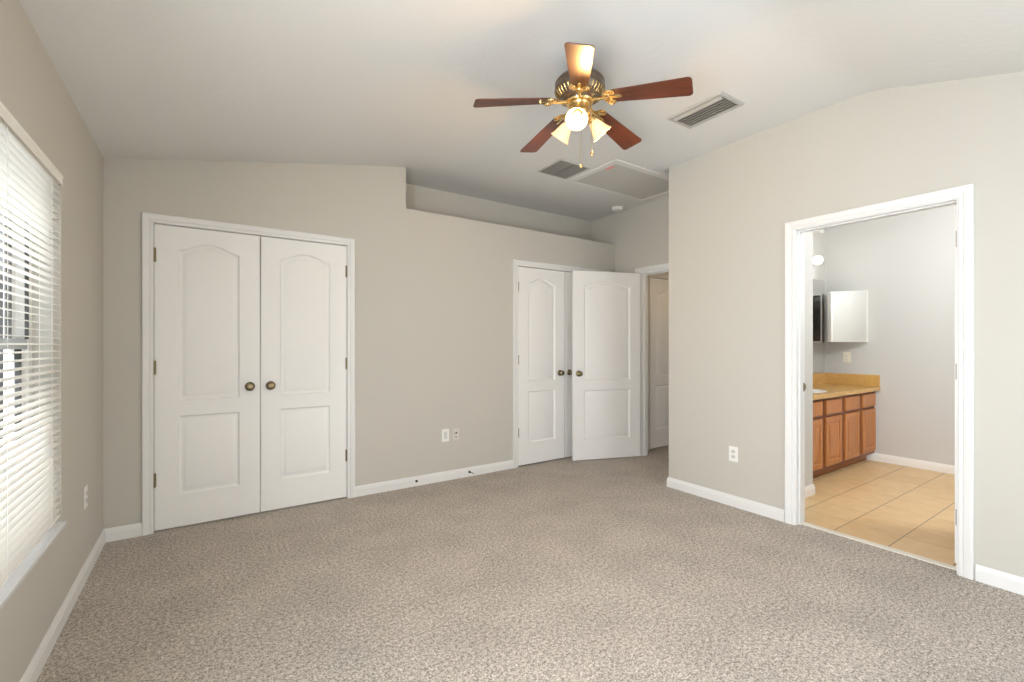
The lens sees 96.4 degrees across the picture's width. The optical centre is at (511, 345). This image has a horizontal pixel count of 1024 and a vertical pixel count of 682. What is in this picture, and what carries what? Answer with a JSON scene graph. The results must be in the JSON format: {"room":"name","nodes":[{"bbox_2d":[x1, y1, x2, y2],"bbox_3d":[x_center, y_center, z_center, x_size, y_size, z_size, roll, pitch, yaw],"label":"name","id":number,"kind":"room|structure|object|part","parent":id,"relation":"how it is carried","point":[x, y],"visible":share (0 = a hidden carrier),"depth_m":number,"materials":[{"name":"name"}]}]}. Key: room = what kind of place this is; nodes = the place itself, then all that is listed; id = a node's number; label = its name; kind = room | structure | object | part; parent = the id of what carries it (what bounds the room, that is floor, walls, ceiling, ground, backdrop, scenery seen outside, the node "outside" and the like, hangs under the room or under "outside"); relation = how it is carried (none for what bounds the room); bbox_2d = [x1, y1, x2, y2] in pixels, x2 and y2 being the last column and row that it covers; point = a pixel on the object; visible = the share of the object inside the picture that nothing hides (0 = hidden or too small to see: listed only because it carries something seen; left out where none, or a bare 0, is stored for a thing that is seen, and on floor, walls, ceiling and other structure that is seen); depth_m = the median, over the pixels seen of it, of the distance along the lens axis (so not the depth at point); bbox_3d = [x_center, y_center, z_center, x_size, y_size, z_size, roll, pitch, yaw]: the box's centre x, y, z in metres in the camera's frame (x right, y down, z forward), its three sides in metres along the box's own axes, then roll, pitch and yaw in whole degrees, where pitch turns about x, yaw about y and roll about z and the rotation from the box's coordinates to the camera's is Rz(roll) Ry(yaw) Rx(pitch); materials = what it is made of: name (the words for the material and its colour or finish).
{"room":"empty bedroom","nodes":[
{"label":"empty bedroom","id":0,"kind":"room"},
{"bbox_2d":[0,0,102,681],"bbox_3d":[-1.404,-0.061,0.994,0.170,2.600,4.417,0,0,-34],"label":"wall","id":1,"kind":"structure","parent":0,"point":[32,89],"depth_m":2.06,"materials":[{"name":"grey paint"}]},
{"bbox_2d":[0,205,31,454],"bbox_3d":[-1.581,0.018,1.181,0.076,1.530,1.865,0,0,-34],"label":"window","id":2,"kind":"structure","parent":1,"relation":"in","point":[11,314],"depth_m":1.89,"materials":[{"name":"white glass"}]},
{"bbox_3d":[-1.853,-0.344,1.557,0.006,0.643,0.764,0,0,-34],"label":"pane","id":3,"kind":"part","parent":2,"relation":"part of","materials":[{"name":"clear glass"}]},
{"bbox_3d":[-1.829,0.360,1.573,0.006,0.695,0.764,0,0,-34],"label":"pane","id":4,"kind":"part","parent":2,"relation":"part of","materials":[{"name":"clear glass"}]},
{"bbox_3d":[-1.853,-0.344,1.557,0.025,0.715,0.848,0,0,-34],"label":"sash","id":5,"kind":"part","parent":2,"relation":"part of","materials":[{"name":"white plastic"}]},
{"bbox_3d":[-1.828,-0.004,1.574,0.034,0.042,0.848,0,0,-34],"label":"meeting rail","id":6,"kind":"part","parent":2,"relation":"part of","materials":[{"name":"grey"}]},
{"bbox_3d":[-1.581,0.018,1.181,0.075,1.530,1.865,0,0,-34],"label":"frame","id":7,"kind":"part","parent":2,"relation":"part of","materials":[{"name":"white plastic"}]},
{"bbox_3d":[-1.829,0.360,1.573,0.028,0.767,0.848,0,0,-34],"label":"sash","id":8,"kind":"part","parent":2,"relation":"part of","materials":[{"name":"white plastic"}]},
{"bbox_2d":[0,101,62,586],"bbox_3d":[-1.490,0.004,1.244,0.048,1.507,1.872,0,0,-34],"label":"blind","id":9,"kind":"object","parent":1,"relation":"attached to","point":[28,178],"visible":1,"depth_m":1.67,"materials":[{"name":"white plastic"}]},
{"bbox_3d":[-1.643,0.024,1.467,0.039,1.460,0.002,0,0,-34],"label":"ladder cord","id":10,"kind":"part","parent":9,"relation":"part of","materials":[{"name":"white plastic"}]},
{"bbox_3d":[-1.491,0.750,1.241,0.036,0.014,1.857,0,0,-34],"label":"rail","id":11,"kind":"part","parent":9,"relation":"part of","materials":[{"name":"white plastic"}]},
{"bbox_3d":[-1.934,0.024,1.899,0.039,1.460,0.002,0,0,-34],"label":"ladder cord","id":12,"kind":"part","parent":9,"relation":"part of","materials":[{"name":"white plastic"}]},
{"bbox_2d":[0,521,65,609],"bbox_3d":[-1.503,0.791,1.225,0.108,0.020,1.891,0,0,-34],"label":"window sill","id":13,"kind":"structure","parent":1,"relation":"attached to","point":[12,583],"depth_m":1.64,"materials":[{"name":"white stone"}]},
{"bbox_2d":[20,529,105,681],"bbox_3d":[-1.362,1.196,1.095,0.013,0.084,4.297,0,0,-34],"label":"baseboard","id":14,"kind":"structure","parent":1,"relation":"attached to","point":[41,655],"depth_m":1.99,"materials":[{"name":"white paint"}]},
{"bbox_2d":[84,484,87,509],"bbox_3d":[-2.269,0.808,2.438,0.008,0.116,0.072,0,0,-34],"label":"electrical outlet","id":15,"kind":"object","parent":1,"relation":"attached to","point":[86,486],"visible":1,"depth_m":2.42,"materials":[{"name":"white plastic"}]},
{"bbox_2d":[103,157,614,528],"bbox_3d":[-0.776,0.264,4.148,4.735,3.950,0.115,0,0,-34],"label":"wall","id":16,"kind":"structure","parent":0,"point":[365,204],"depth_m":3.87,"materials":[{"name":"grey paint"}]},
{"bbox_2d":[104,522,141,541],"bbox_3d":[-2.484,1.196,2.921,0.192,0.084,0.013,0,0,-34],"label":"baseboard","id":17,"kind":"structure","parent":16,"relation":"attached to","point":[132,530],"depth_m":2.92,"materials":[{"name":"white paint"}]},
{"bbox_2d":[153,224,259,530],"bbox_3d":[-2.100,0.213,3.175,0.616,2.023,0.090,0,0,-34],"label":"door","id":18,"kind":"structure","parent":16,"relation":"in","point":[206,363],"depth_m":3.17,"materials":[{"name":"white paint"}]},
{"bbox_3d":[-1.887,0.299,3.297,0.065,0.065,0.054,0,0,-34],"label":"knob","id":19,"kind":"part","parent":18,"relation":"part of","materials":[{"name":"gold metal"}]},
{"bbox_2d":[142,212,354,535],"bbox_3d":[-1.874,0.186,3.398,1.356,2.104,0.130,0,0,-34],"label":"door frame","id":20,"kind":"structure","parent":16,"relation":"attached to","point":[148,219],"depth_m":3.01,"materials":[{"name":"white paint"}]},
{"bbox_2d":[260,236,346,511],"bbox_3d":[-1.582,0.213,3.523,0.616,2.023,0.090,0,0,-34],"label":"door","id":21,"kind":"structure","parent":16,"relation":"in","point":[303,285],"depth_m":3.52,"materials":[{"name":"white paint"}]},
{"bbox_3d":[-1.776,0.299,3.372,0.065,0.065,0.054,0,0,-34],"label":"knob","id":22,"kind":"part","parent":21,"relation":"part of","materials":[{"name":"gold metal"}]},
{"bbox_2d":[355,460,513,496],"bbox_3d":[-0.634,1.196,4.167,1.564,0.084,0.013,0,0,-34],"label":"baseboard","id":23,"kind":"structure","parent":16,"relation":"attached to","point":[385,486],"depth_m":4.09,"materials":[{"name":"white paint"}]},
{"bbox_2d":[442,429,448,441],"bbox_3d":[-0.608,0.826,4.187,0.072,0.116,0.008,0,0,-34],"label":"electrical outlet","id":24,"kind":"object","parent":16,"relation":"attached to","point":[445,432],"visible":1,"depth_m":4.18,"materials":[{"name":"white plastic"}]},
{"bbox_2d":[452,428,458,439],"bbox_3d":[-0.520,0.827,4.243,0.068,0.108,0.013,0,0,-34],"label":"jack plate","id":25,"kind":"object","parent":16,"relation":"attached to","point":[455,432],"visible":1,"depth_m":4.24,"materials":[{"name":"grey plastic"}]},
{"bbox_2d":[518,266,563,465],"bbox_3d":[0.319,0.213,4.803,0.616,2.023,0.090,0,0,-34],"label":"door","id":26,"kind":"structure","parent":16,"relation":"in","point":[540,291],"depth_m":4.80,"materials":[{"name":"white paint"}]},
{"bbox_3d":[0.532,0.299,4.926,0.065,0.065,0.054,0,0,-34],"label":"knob","id":27,"kind":"part","parent":26,"relation":"part of","materials":[{"name":"gold metal"}]},
{"bbox_2d":[513,259,609,467],"bbox_3d":[0.545,0.186,5.026,1.356,2.104,0.130,0,0,-34],"label":"door frame","id":28,"kind":"structure","parent":16,"relation":"attached to","point":[521,263],"depth_m":4.62,"materials":[{"name":"white paint"}]},
{"bbox_2d":[564,272,571,456],"bbox_3d":[0.837,0.213,5.152,0.616,2.023,0.090,0,0,-34],"label":"door","id":29,"kind":"structure","parent":16,"relation":"in","point":[567,275],"depth_m":5.01,"materials":[{"name":"white paint"}]},
{"bbox_2d":[406,184,590,239],"bbox_3d":[-0.104,-1.411,5.080,2.820,0.600,0.100,0,0,-34],"label":"wall","id":30,"kind":"structure","parent":0,"point":[419,198],"depth_m":4.95,"materials":[{"name":"grey paint"}]},
{"bbox_2d":[19,0,1023,220],"bbox_3d":[0.403,-1.327,2.504,4.736,0.578,4.860,0,0,-34],"label":"ceiling","id":31,"kind":"structure","parent":0,"point":[396,83],"depth_m":2.38,"materials":[{"name":"white paint"}]},
{"bbox_2d":[537,159,590,178],"bbox_3d":[0.456,-1.554,4.050,0.344,0.014,0.330,0,0,-34],"label":"ceiling vent","id":32,"kind":"object","parent":31,"relation":"in","point":[561,168],"visible":1,"depth_m":4.04,"materials":[{"name":"grey paint"}]},
{"bbox_2d":[473,42,692,167],"bbox_3d":[0.371,-1.256,2.547,1.126,0.609,1.110,0,0,-34],"label":"ceiling fan","id":33,"kind":"object","parent":31,"relation":"hanging from","point":[580,87],"visible":1,"depth_m":2.44,"materials":[{"name":"brown wood"}]},
{"bbox_3d":[0.004,-1.304,2.455,0.417,0.006,0.132,-7,12,-9],"label":"blade","id":34,"kind":"part","parent":33,"relation":"part of","materials":[{"name":"brown wood"}]},
{"bbox_3d":[0.199,-1.304,2.848,0.132,0.006,0.417,-12,-1,-28],"label":"blade","id":35,"kind":"part","parent":33,"relation":"part of","materials":[{"name":"brown wood"}]},
{"bbox_3d":[0.281,-1.198,2.596,0.117,0.124,0.123,0,0,-34],"label":"lamp shade","id":36,"kind":"part","parent":33,"relation":"part of","materials":[{"name":"beige glass"}]},
{"bbox_3d":[0.341,-1.198,2.392,0.118,0.124,0.115,0,0,-34],"label":"lamp shade","id":37,"kind":"part","parent":33,"relation":"part of","materials":[{"name":"beige glass"}]},
{"bbox_3d":[0.346,-1.217,2.417,0.052,0.058,0.049,0,0,-34],"label":"bulb","id":38,"kind":"part","parent":33,"relation":"part of","materials":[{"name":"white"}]},
{"bbox_3d":[0.317,-1.304,2.147,0.132,0.006,0.417,11,8,7],"label":"blade","id":39,"kind":"part","parent":33,"relation":"part of","materials":[{"name":"brown wood"}]},
{"bbox_3d":[0.434,-1.183,2.497,0.004,0.290,0.004,0,0,-34],"label":"pull chain","id":40,"kind":"part","parent":33,"relation":"part of","materials":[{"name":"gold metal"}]},
{"bbox_3d":[0.436,-1.249,2.530,0.070,0.056,0.052,0,0,-34],"label":"lamp arm","id":41,"kind":"part","parent":33,"relation":"part of","materials":[{"name":"gold metal"}]},
{"bbox_3d":[0.492,-1.198,2.543,0.123,0.124,0.115,0,0,-34],"label":"lamp shade","id":42,"kind":"part","parent":33,"relation":"part of","materials":[{"name":"beige glass"}]},
{"bbox_3d":[0.634,-1.304,2.784,0.132,0.006,0.417,-15,-17,42],"label":"blade","id":43,"kind":"part","parent":33,"relation":"part of","materials":[{"name":"brown wood"}]},
{"bbox_3d":[0.707,-1.304,2.350,0.417,0.006,0.132,8,-8,26],"label":"blade","id":44,"kind":"part","parent":33,"relation":"part of","materials":[{"name":"brown wood"}]},
{"bbox_2d":[566,159,668,201],"bbox_3d":[1.140,-1.554,4.396,1.080,0.014,0.644,0,0,-34],"label":"attic hatch","id":45,"kind":"object","parent":31,"relation":"attached to","point":[616,177],"visible":0.92,"depth_m":4.34,"materials":[{"name":"white paint"}]},
{"bbox_2d":[612,206,623,211],"bbox_3d":[1.196,-1.539,5.181,0.132,0.038,0.132,0,0,-34],"label":"smoke detector","id":46,"kind":"object","parent":31,"relation":"attached to","point":[615,208],"visible":1,"depth_m":5.14,"materials":[{"name":"white plastic"}]},
{"bbox_2d":[667,91,743,128],"bbox_3d":[1.278,-1.548,3.040,0.256,0.024,0.400,0,0,-34],"label":"ceiling vent","id":47,"kind":"object","parent":31,"relation":"in","point":[720,103],"visible":1,"depth_m":3.02,"materials":[{"name":"white metal"}]},
{"bbox_2d":[36,445,1023,681],"bbox_3d":[1.478,1.298,2.622,6.750,0.120,6.100,0,0,-34],"label":"floor","id":48,"kind":"structure","parent":0,"point":[565,569],"depth_m":2.30,"materials":[{"name":"beige carpet"}]},
{"bbox_2d":[813,391,875,477],"bbox_3d":[3.034,0.861,4.604,1.758,0.756,0.486,0,0,-34],"label":"vanity cabinet","id":49,"kind":"object","parent":48,"relation":"on","point":[844,427],"visible":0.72,"depth_m":4.46,"materials":[{"name":"brown wood"}]},
{"bbox_3d":[2.692,0.577,4.091,0.345,0.136,0.018,0,0,-34],"label":"drawer","id":50,"kind":"part","parent":49,"relation":"part of","materials":[{"name":"brown wood"}]},
{"bbox_3d":[2.692,0.898,4.091,0.345,0.452,0.018,0,0,-34],"label":"door","id":51,"kind":"part","parent":49,"relation":"part of","materials":[{"name":"brown wood"}]},
{"bbox_3d":[3.038,0.577,4.324,0.338,0.136,0.018,0,0,-34],"label":"drawer","id":52,"kind":"part","parent":49,"relation":"part of","materials":[{"name":"brown wood"}]},
{"bbox_3d":[3.038,0.898,4.324,0.338,0.452,0.018,0,0,-34],"label":"door","id":53,"kind":"part","parent":49,"relation":"part of","materials":[{"name":"brown wood"}]},
{"bbox_2d":[813,373,879,399],"bbox_3d":[3.039,0.445,4.588,1.760,0.253,0.521,0,0,-34],"label":"countertop","id":54,"kind":"structure","parent":49,"relation":"on","point":[825,385],"depth_m":4.91,"materials":[{"name":"beige stone"}]},
{"bbox_2d":[813,389,826,392],"bbox_3d":[2.801,0.503,4.399,0.486,0.136,0.357,0,0,-34],"label":"basin","id":55,"kind":"object","parent":54,"relation":"in","point":[814,390],"depth_m":4.45,"materials":[{"name":"white ceramic"}]},
{"bbox_3d":[3.386,0.577,4.559,0.338,0.136,0.018,0,0,-34],"label":"drawer","id":56,"kind":"part","parent":49,"relation":"part of","materials":[{"name":"brown wood"}]},
{"bbox_3d":[3.386,0.898,4.559,0.338,0.452,0.018,0,0,-34],"label":"door","id":57,"kind":"part","parent":49,"relation":"part of","materials":[{"name":"brown wood"}]},
{"bbox_3d":[3.735,0.577,4.793,0.338,0.136,0.018,0,0,-34],"label":"drawer","id":58,"kind":"part","parent":49,"relation":"part of","materials":[{"name":"brown wood"}]},
{"bbox_3d":[3.735,0.898,4.793,0.338,0.452,0.018,0,0,-34],"label":"door","id":59,"kind":"part","parent":49,"relation":"part of","materials":[{"name":"brown wood"}]},
{"bbox_2d":[591,197,668,272],"bbox_3d":[1.483,0.264,5.139,0.120,3.950,2.129,0,0,-34],"label":"wall","id":60,"kind":"structure","parent":0,"point":[639,235],"depth_m":5.14,"materials":[{"name":"grey paint"}]},
{"bbox_2d":[572,270,639,460],"bbox_3d":[1.037,0.217,4.983,0.816,2.023,0.144,0,0,-15],"label":"door","id":61,"kind":"structure","parent":60,"relation":"in","point":[605,305],"depth_m":4.96,"materials":[{"name":"white paint"}]},
{"bbox_3d":[0.716,0.303,4.849,0.065,0.065,0.054,0,0,-15],"label":"knob","id":62,"kind":"part","parent":61,"relation":"part of","materials":[{"name":"gold metal"}]},
{"bbox_2d":[635,263,668,455],"bbox_3d":[1.694,0.189,4.810,0.138,2.099,0.917,0,0,-34],"label":"door frame","id":63,"kind":"structure","parent":60,"relation":"attached to","point":[644,272],"depth_m":5.12,"materials":[{"name":"white paint"}]},
{"bbox_2d":[805,231,812,486],"bbox_3d":[2.033,-0.236,3.871,0.704,2.950,0.631,0,0,-34],"label":"wall","id":64,"kind":"structure","parent":0,"point":[808,235],"depth_m":3.77,"materials":[{"name":"grey paint"}]},
{"bbox_2d":[805,484,814,497],"bbox_3d":[2.219,1.196,3.607,0.716,0.084,0.013,0,0,-34],"label":"baseboard","id":65,"kind":"structure","parent":64,"relation":"attached to","point":[810,489],"depth_m":3.75,"materials":[{"name":"white paint"}]},
{"bbox_2d":[813,373,825,384],"bbox_3d":[2.891,0.380,4.790,1.740,0.123,0.020,0,0,-34],"label":"backsplash","id":66,"kind":"structure","parent":64,"relation":"attached to","point":[818,378],"depth_m":5.17,"materials":[{"name":"beige stone"}]},
{"bbox_2d":[813,229,823,234],"bbox_3d":[2.136,-1.242,5.476,1.340,0.080,2.300,0,0,-34],"label":"ceiling","id":67,"kind":"structure","parent":0,"point":[822,230],"depth_m":4.88,"materials":[{"name":"white paint"}]},
{"bbox_2d":[813,229,824,373],"bbox_3d":[2.887,-0.236,4.813,1.765,2.950,0.020,0,0,-34],"label":"wall","id":68,"kind":"structure","parent":0,"point":[818,239],"depth_m":5.22,"materials":[{"name":"grey paint"}]},
{"bbox_2d":[813,256,822,265],"bbox_3d":[2.879,-0.926,4.713,1.240,0.100,0.137,0,0,-34],"label":"vanity light","id":69,"kind":"object","parent":68,"relation":"attached to","point":[817,260],"visible":0.2,"depth_m":4.97,"materials":[{"name":"white glass"}]},
{"bbox_2d":[813,279,824,372],"bbox_3d":[2.895,-0.212,4.801,1.705,1.049,0.007,0,0,-34],"label":"vanity mirror","id":70,"kind":"object","parent":68,"relation":"attached to","point":[818,285],"visible":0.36,"depth_m":5.19,"materials":[{"name":"clear glass"}]},
{"bbox_2d":[669,72,1023,579],"bbox_3d":[2.304,0.264,2.731,0.120,3.950,3.158,0,0,-34],"label":"wall","id":71,"kind":"structure","parent":0,"point":[730,206],"depth_m":3.10,"materials":[{"name":"grey paint"}]},
{"bbox_2d":[667,477,784,521],"bbox_3d":[1.633,1.196,3.608,0.013,0.084,0.980,0,0,-34],"label":"baseboard","id":72,"kind":"structure","parent":71,"relation":"attached to","point":[765,510],"depth_m":3.53,"materials":[{"name":"white paint"}]},
{"bbox_2d":[729,446,737,461],"bbox_3d":[1.700,0.837,3.514,0.008,0.116,0.072,0,0,-34],"label":"electrical outlet","id":73,"kind":"object","parent":71,"relation":"attached to","point":[733,451],"visible":1,"depth_m":3.51,"materials":[{"name":"white plastic"}]},
{"bbox_2d":[802,522,955,569],"bbox_3d":[2.244,1.262,2.852,0.055,0.054,0.806,0,0,-34],"label":"trim","id":74,"kind":"structure","parent":71,"relation":"attached to","point":[942,564],"depth_m":2.79,"materials":[{"name":"white wood"}]},
{"bbox_2d":[785,183,973,579],"bbox_3d":[2.229,0.192,2.842,0.155,2.093,0.950,0,0,-34],"label":"door frame","id":75,"kind":"structure","parent":71,"relation":"attached to","point":[962,196],"depth_m":2.62,"materials":[{"name":"white paint"}]},
{"bbox_2d":[955,205,955,562],"bbox_3d":[2.807,0.213,2.767,0.755,2.023,0.144,0,0,-34],"label":"door","id":76,"kind":"structure","parent":71,"relation":"in","point":[955,205],"depth_m":2.57,"materials":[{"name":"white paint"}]},
{"bbox_2d":[975,564,1023,594],"bbox_3d":[2.752,1.196,1.946,0.013,0.084,1.115,0,0,-34],"label":"baseboard","id":77,"kind":"structure","parent":71,"relation":"attached to","point":[996,578],"depth_m":2.33,"materials":[{"name":"white paint"}]},
{"bbox_2d":[825,205,954,465],"bbox_3d":[4.747,-0.186,3.720,0.100,3.050,4.271,0,0,-34],"label":"wall","id":78,"kind":"structure","parent":0,"point":[905,263],"depth_m":4.68,"materials":[{"name":"grey paint"}]},
{"bbox_2d":[843,352,850,362],"bbox_3d":[3.743,0.139,5.115,0.008,0.116,0.072,0,0,-34],"label":"electrical outlet","id":79,"kind":"object","parent":78,"relation":"attached to","point":[846,355],"visible":1,"depth_m":5.11,"materials":[{"name":"beige plastic"}]},
{"bbox_2d":[827,290,867,341],"bbox_3d":[3.651,-0.311,5.044,0.238,0.560,0.385,0,0,-34],"label":"medicine cabinet","id":80,"kind":"object","parent":78,"relation":"attached to","point":[847,311],"visible":1,"depth_m":4.99,"materials":[{"name":"white plastic"}]},
{"bbox_2d":[866,453,954,474],"bbox_3d":[4.728,1.196,3.647,0.013,0.084,3.971,0,0,-34],"label":"baseboard","id":81,"kind":"structure","parent":78,"relation":"attached to","point":[932,466],"depth_m":4.63,"materials":[{"name":"white paint"}]},
{"bbox_3d":[1.988,0.489,5.696,1.340,3.500,0.100,0,0,-34],"label":"wall","id":82,"kind":"structure","parent":0,"visible":0},
{"bbox_2d":[648,273,668,450],"bbox_3d":[1.915,0.186,5.635,0.898,2.104,0.116,0,0,-34],"label":"door frame","id":83,"kind":"structure","parent":82,"relation":"attached to","point":[663,275],"depth_m":5.37,"materials":[{"name":"white paint"}]},
{"bbox_2d":[650,278,668,448],"bbox_3d":[1.924,0.213,5.621,0.774,2.023,0.035,0,0,-34],"label":"door","id":84,"kind":"structure","parent":82,"relation":"in","point":[659,288],"depth_m":5.50,"materials":[{"name":"white paint"}]}
]}

